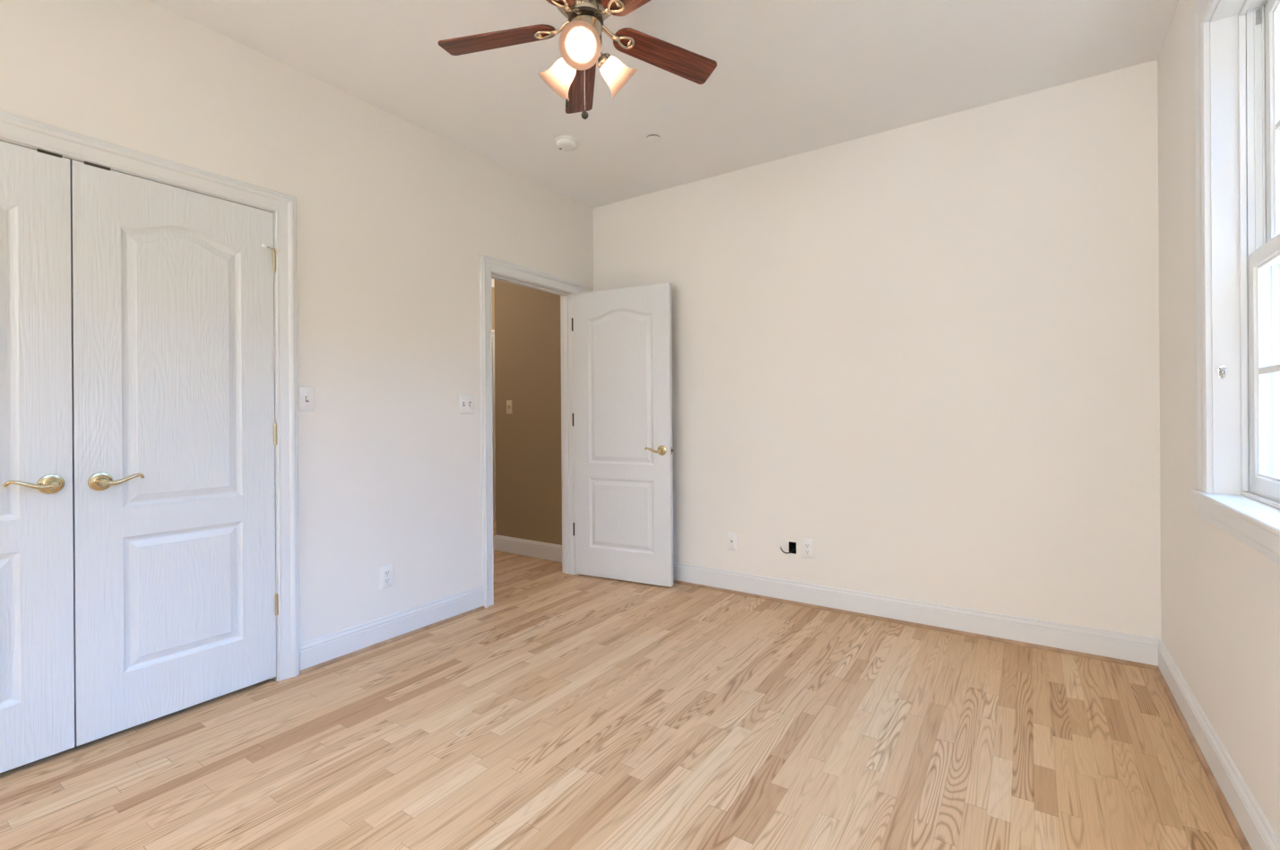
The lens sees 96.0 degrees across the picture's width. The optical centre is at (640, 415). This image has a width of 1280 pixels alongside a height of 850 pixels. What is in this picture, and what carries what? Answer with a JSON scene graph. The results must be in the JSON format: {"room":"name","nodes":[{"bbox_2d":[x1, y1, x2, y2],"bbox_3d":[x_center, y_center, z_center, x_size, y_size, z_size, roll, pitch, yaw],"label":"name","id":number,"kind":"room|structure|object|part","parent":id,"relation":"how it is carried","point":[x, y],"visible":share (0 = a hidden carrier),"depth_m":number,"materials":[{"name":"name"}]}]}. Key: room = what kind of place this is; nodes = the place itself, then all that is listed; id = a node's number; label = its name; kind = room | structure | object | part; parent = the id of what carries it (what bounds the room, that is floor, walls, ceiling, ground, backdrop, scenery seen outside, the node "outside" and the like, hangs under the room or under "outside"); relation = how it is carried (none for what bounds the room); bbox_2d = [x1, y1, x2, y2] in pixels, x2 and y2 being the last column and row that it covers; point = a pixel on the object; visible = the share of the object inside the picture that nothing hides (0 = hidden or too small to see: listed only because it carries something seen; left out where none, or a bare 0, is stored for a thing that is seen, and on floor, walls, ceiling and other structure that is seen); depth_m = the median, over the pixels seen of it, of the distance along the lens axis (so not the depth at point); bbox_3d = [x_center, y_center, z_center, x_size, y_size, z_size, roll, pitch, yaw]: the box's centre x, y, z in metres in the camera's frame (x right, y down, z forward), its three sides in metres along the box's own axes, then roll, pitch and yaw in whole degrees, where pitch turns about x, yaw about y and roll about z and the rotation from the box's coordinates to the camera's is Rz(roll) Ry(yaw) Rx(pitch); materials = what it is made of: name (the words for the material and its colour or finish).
{"room":"empty bedroom","nodes":[
{"label":"empty bedroom","id":0,"kind":"room"},
{"bbox_2d":[0,0,593,642],"bbox_3d":[-1.992,-0.199,2.071,0.120,2.740,5.700,0,0,34],"label":"wall","id":1,"kind":"structure","parent":0,"point":[395,218],"depth_m":2.83,"materials":[{"name":"beige paint"}]},
{"bbox_2d":[0,140,74,772],"bbox_3d":[-2.140,0.128,1.723,0.090,2.043,0.648,0,0,34],"label":"door","id":2,"kind":"structure","parent":1,"relation":"in","point":[37,666],"depth_m":1.92,"materials":[{"name":"white wood"}]},
{"bbox_3d":[-1.991,0.226,1.885,0.024,0.038,0.124,0,0,37],"label":"lever","id":3,"kind":"part","parent":2,"relation":"part of","materials":[{"name":"gold metal"}]},
{"bbox_3d":[-1.980,0.232,1.942,0.040,0.067,0.067,0,0,34],"label":"lever handle","id":4,"kind":"part","parent":2,"relation":"part of","materials":[{"name":"gold metal"}]},
{"bbox_2d":[0,110,299,681],"bbox_3d":[-2.007,0.095,2.027,0.142,2.152,1.473,0,0,34],"label":"door frame","id":5,"kind":"structure","parent":1,"relation":"attached to","point":[14,129],"depth_m":2.54,"materials":[{"name":"white paint"}]},
{"bbox_2d":[69,159,280,745],"bbox_3d":[-1.771,0.126,2.270,0.090,2.043,0.661,0,0,34],"label":"door","id":6,"kind":"structure","parent":1,"relation":"in","point":[175,428],"depth_m":2.22,"materials":[{"name":"white wood"}]},
{"bbox_3d":[-1.909,0.235,2.046,0.040,0.067,0.067,0,0,34],"label":"lever handle","id":7,"kind":"part","parent":6,"relation":"part of","materials":[{"name":"gold metal"}]},
{"bbox_3d":[-1.861,0.229,2.078,0.024,0.038,0.124,0,0,31],"label":"lever","id":8,"kind":"part","parent":6,"relation":"part of","materials":[{"name":"gold metal"}]},
{"bbox_2d":[298,386,314,411],"bbox_3d":[-1.524,-0.076,2.641,0.018,0.114,0.070,0,0,34],"label":"light switch","id":9,"kind":"object","parent":1,"relation":"attached to","point":[306,393],"visible":1,"depth_m":2.64,"materials":[{"name":"white plastic"}]},
{"bbox_2d":[380,563,393,589],"bbox_3d":[-1.303,0.830,2.967,0.008,0.116,0.072,0,0,34],"label":"wall outlet","id":10,"kind":"object","parent":1,"relation":"attached to","point":[386,572],"visible":1,"depth_m":2.96,"materials":[{"name":"white plastic"}]},
{"bbox_2d":[383,570,389,575],"bbox_3d":[-1.301,0.810,2.966,0.002,0.025,0.034,0,0,34],"label":"receptacle","id":11,"kind":"object","parent":10,"relation":"attached to","point":[385,572],"depth_m":2.96,"materials":[{"name":"white plastic"}]},
{"bbox_2d":[383,577,390,583],"bbox_3d":[-1.301,0.849,2.966,0.002,0.025,0.034,0,0,34],"label":"receptacle","id":12,"kind":"object","parent":10,"relation":"attached to","point":[386,580],"depth_m":2.97,"materials":[{"name":"white plastic"}]},
{"bbox_2d":[299,585,484,674],"bbox_3d":[-1.240,1.097,3.041,0.027,0.136,1.056,0,0,34],"label":"baseboard","id":13,"kind":"structure","parent":1,"relation":"attached to","point":[317,652],"depth_m":2.94,"materials":[{"name":"white paint"}]},
{"bbox_2d":[458,394,474,413],"bbox_3d":[-1.016,-0.069,3.393,0.018,0.114,0.114,0,0,34],"label":"light switch","id":14,"kind":"object","parent":1,"relation":"attached to","point":[465,402],"visible":1,"depth_m":3.39,"materials":[{"name":"white plastic"}]},
{"bbox_2d":[479,253,581,607],"bbox_3d":[-0.739,0.092,3.907,0.142,2.138,0.948,0,0,34],"label":"door frame","id":15,"kind":"structure","parent":1,"relation":"attached to","point":[489,267],"depth_m":3.73,"materials":[{"name":"white paint"}]},
{"bbox_2d":[571,282,673,587],"bbox_3d":[-0.133,0.130,4.035,0.787,2.030,0.145,0,0,27],"label":"door","id":16,"kind":"structure","parent":1,"relation":"in","point":[622,415],"depth_m":4.01,"materials":[{"name":"white paint"},{"name":"wood"},{"name":"brass"}]},
{"bbox_3d":[0.082,0.229,3.858,0.124,0.038,0.024,0,0,30],"label":"lever","id":17,"kind":"part","parent":16,"relation":"part of","materials":[{"name":"gold metal"}]},
{"bbox_3d":[0.140,0.234,3.854,0.067,0.067,0.040,0,0,27],"label":"lever handle","id":18,"kind":"part","parent":16,"relation":"part of","materials":[{"name":"gold metal"}]},
{"bbox_2d":[491,278,562,544],"bbox_3d":[-1.032,-0.207,5.525,2.150,2.740,5.100,0,0,34],"label":"wall","id":19,"kind":"structure","parent":0,"point":[528,348],"depth_m":4.76,"materials":[{"name":"brown paint"}]},
{"bbox_2d":[492,396,492,428],"bbox_3d":[-1.857,0.152,6.038,0.004,2.025,0.815,0,0,34],"label":"door","id":20,"kind":"structure","parent":19,"relation":"in","point":[492,396],"depth_m":6.37,"materials":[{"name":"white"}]},
{"bbox_2d":[492,329,495,520],"bbox_3d":[-1.851,0.111,6.033,0.022,2.115,0.995,0,0,34],"label":"door frame","id":21,"kind":"structure","parent":19,"relation":"attached to","point":[493,331],"depth_m":6.38,"materials":[{"name":"white paint"}]},
{"bbox_2d":[506,399,512,413],"bbox_3d":[-1.110,-0.073,4.876,0.070,0.114,0.018,0,0,34],"label":"light switch","id":22,"kind":"object","parent":19,"relation":"attached to","point":[509,402],"visible":1,"depth_m":4.88,"materials":[{"name":"beige plastic"}]},
{"bbox_2d":[493,534,562,562],"bbox_3d":[-0.858,1.092,4.714,0.970,0.132,0.014,0,0,34],"label":"baseboard","id":23,"kind":"structure","parent":19,"relation":"attached to","point":[540,549],"depth_m":4.75,"materials":[{"name":"white paint"}]},
{"bbox_2d":[0,520,1242,849],"bbox_3d":[-1.001,1.203,3.243,6.597,0.080,9.060,0,0,34],"label":"floor","id":24,"kind":"structure","parent":0,"point":[566,711],"depth_m":2.01,"materials":[{"name":"brown wood"}]},
{"bbox_2d":[149,0,1178,207],"bbox_3d":[-1.021,-1.617,3.243,6.597,0.080,9.060,0,0,34],"label":"ceiling","id":25,"kind":"structure","parent":0,"point":[789,78],"depth_m":2.62,"materials":[{"name":"paint"}]},
{"bbox_2d":[554,135,578,151],"bbox_3d":[-0.423,-1.558,3.316,0.132,0.045,0.132,0,0,34],"label":"smoke detector","id":26,"kind":"object","parent":25,"relation":"attached to","point":[564,142],"visible":1,"depth_m":3.28,"materials":[{"name":"white plastic"}]},
{"bbox_2d":[437,0,717,119],"bbox_3d":[-0.182,-1.300,1.951,1.007,0.565,1.001,0,0,34],"label":"ceiling fan","id":27,"kind":"object","parent":25,"relation":"hanging from","point":[572,77],"visible":1,"depth_m":2.00,"materials":[{"name":"brown wood"}]},
{"bbox_3d":[-0.496,-1.321,2.024,0.414,0.006,0.117,-3,11,9],"label":"blade","id":28,"kind":"part","parent":27,"relation":"part of","materials":[{"name":"brown wood"}]},
{"bbox_3d":[-0.276,-1.202,2.033,0.098,0.134,0.134,-43,-21,25],"label":"lamp shade","id":29,"kind":"part","parent":27,"relation":"part of","materials":[{"name":"white glass"}]},
{"bbox_3d":[-0.328,-1.322,1.695,0.117,0.006,0.414,12,9,26],"label":"blade","id":30,"kind":"part","parent":27,"relation":"part of","materials":[{"name":"brown wood"}]},
{"bbox_3d":[-0.189,-1.202,1.867,0.134,0.134,0.098,0,38,2],"label":"lamp shade","id":31,"kind":"part","parent":27,"relation":"part of","materials":[{"name":"white glass"}]},
{"bbox_3d":[-0.235,-1.323,2.286,0.117,0.006,0.414,-12,-1,-9],"label":"blade","id":32,"kind":"part","parent":27,"relation":"part of","materials":[{"name":"brown wood"}]},
{"bbox_3d":[-0.189,-1.211,1.878,0.042,0.042,0.059,0,38,2],"label":"bulb","id":33,"kind":"part","parent":27,"relation":"part of","materials":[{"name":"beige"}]},
{"bbox_3d":[-0.190,-1.131,1.974,0.003,0.178,0.003,0,0,34],"label":"pull chain","id":34,"kind":"part","parent":27,"relation":"part of","materials":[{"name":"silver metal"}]},
{"bbox_3d":[-0.088,-1.203,2.025,0.098,0.134,0.134,41,-18,-21],"label":"lamp shade","id":35,"kind":"part","parent":27,"relation":"part of","materials":[{"name":"white glass"}]},
{"bbox_3d":[0.037,-1.325,1.753,0.414,0.006,0.117,4,-8,45],"label":"blade","id":36,"kind":"part","parent":27,"relation":"part of","materials":[{"name":"brown wood"}]},
{"bbox_3d":[0.091,-1.325,2.126,0.414,0.006,0.117,3,-13,-28],"label":"blade","id":37,"kind":"part","parent":27,"relation":"part of","materials":[{"name":"brown wood"}]},
{"bbox_2d":[646,134,660,142],"bbox_3d":[0.076,-1.580,3.290,0.083,0.010,0.083,0,0,34],"label":"sprinkler cover","id":38,"kind":"object","parent":25,"relation":"attached to","point":[652,138],"visible":1,"depth_m":3.28,"materials":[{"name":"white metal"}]},
{"bbox_2d":[593,60,1161,639],"bbox_3d":[1.038,-0.221,3.526,3.517,2.740,0.100,0,0,34],"label":"wall","id":39,"kind":"structure","parent":0,"point":[925,354],"depth_m":3.10,"materials":[{"name":"beige paint"}]},
{"bbox_2d":[726,532,737,551],"bbox_3d":[0.599,0.823,3.758,0.070,0.114,0.015,0,0,34],"label":"plate","id":40,"kind":"object","parent":39,"relation":"attached to","point":[731,538],"visible":1,"depth_m":3.76,"materials":[{"name":"white plastic"}]},
{"bbox_2d":[788,541,795,553],"bbox_3d":[0.963,0.811,3.581,0.047,0.071,0.091,0,0,34],"label":"cutout","id":41,"kind":"object","parent":39,"relation":"attached to","point":[791,545],"visible":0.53,"depth_m":3.58},
{"bbox_2d":[801,537,813,558],"bbox_3d":[1.012,0.804,3.483,0.072,0.116,0.008,0,0,34],"label":"wall outlet","id":42,"kind":"object","parent":39,"relation":"attached to","point":[807,544],"visible":1,"depth_m":3.48,"materials":[{"name":"white plastic"}]},
{"bbox_2d":[673,562,1160,669],"bbox_3d":[0.995,1.081,3.485,3.237,0.136,0.027,0,0,34],"label":"baseboard","id":43,"kind":"structure","parent":39,"relation":"attached to","point":[1118,647],"depth_m":3.07,"materials":[{"name":"white paint"}]},
{"bbox_2d":[1157,0,1279,839],"bbox_3d":[0.808,-0.219,0.183,0.160,2.740,5.700,0,0,34],"label":"wall","id":44,"kind":"structure","parent":0,"point":[1220,596],"depth_m":2.07,"materials":[{"name":"beige paint"}]},
{"bbox_2d":[1154,639,1279,849],"bbox_3d":[0.740,1.084,0.236,0.027,0.136,5.700,0,0,34],"label":"baseboard","id":45,"kind":"structure","parent":44,"relation":"attached to","point":[1249,825],"depth_m":1.77,"materials":[{"name":"white paint"}]},
{"bbox_3d":[0.735,1.143,0.240,0.014,0.017,5.673,0,0,34],"label":"shoe moulding","id":46,"kind":"part","parent":45,"relation":"part of","materials":[{"name":"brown wood"}]},
{"bbox_2d":[1190,0,1279,564],"bbox_3d":[1.597,-0.515,1.386,0.193,1.727,1.264,0,0,34],"label":"window","id":47,"kind":"structure","parent":44,"relation":"in","point":[1237,42],"depth_m":1.80,"materials":[{"name":"white paint"}]},
{"bbox_3d":[1.536,-0.564,1.427,0.019,1.629,1.264,0,0,34],"label":"casing","id":48,"kind":"part","parent":47,"relation":"part of","materials":[{"name":"white paint"}]},
{"bbox_2d":[1218,365,1225,379],"bbox_3d":[1.844,-0.138,1.824,0.017,0.043,0.022,0,0,34],"label":"hook","id":49,"kind":"object","parent":47,"relation":"attached to","point":[1221,368],"visible":1,"depth_m":1.83,"materials":[{"name":"silver metal"}]},
{"bbox_3d":[1.843,-0.134,1.823,0.009,0.036,0.020,0,0,34],"label":"hook arm","id":50,"kind":"part","parent":49,"relation":"part of","materials":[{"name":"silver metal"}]},
{"bbox_3d":[1.537,0.300,1.431,0.033,0.098,1.256,0,0,34],"label":"sill","id":51,"kind":"part","parent":47,"relation":"part of","materials":[{"name":"white paint"}]},
{"bbox_3d":[1.628,-0.123,1.368,0.034,0.747,0.990,0,0,34],"label":"sash","id":52,"kind":"part","parent":47,"relation":"part of","materials":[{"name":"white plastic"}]},
{"bbox_3d":[1.654,-0.857,1.346,0.034,0.800,0.990,0,0,34],"label":"sash","id":53,"kind":"part","parent":47,"relation":"part of","materials":[{"name":"white plastic"}]}
]}

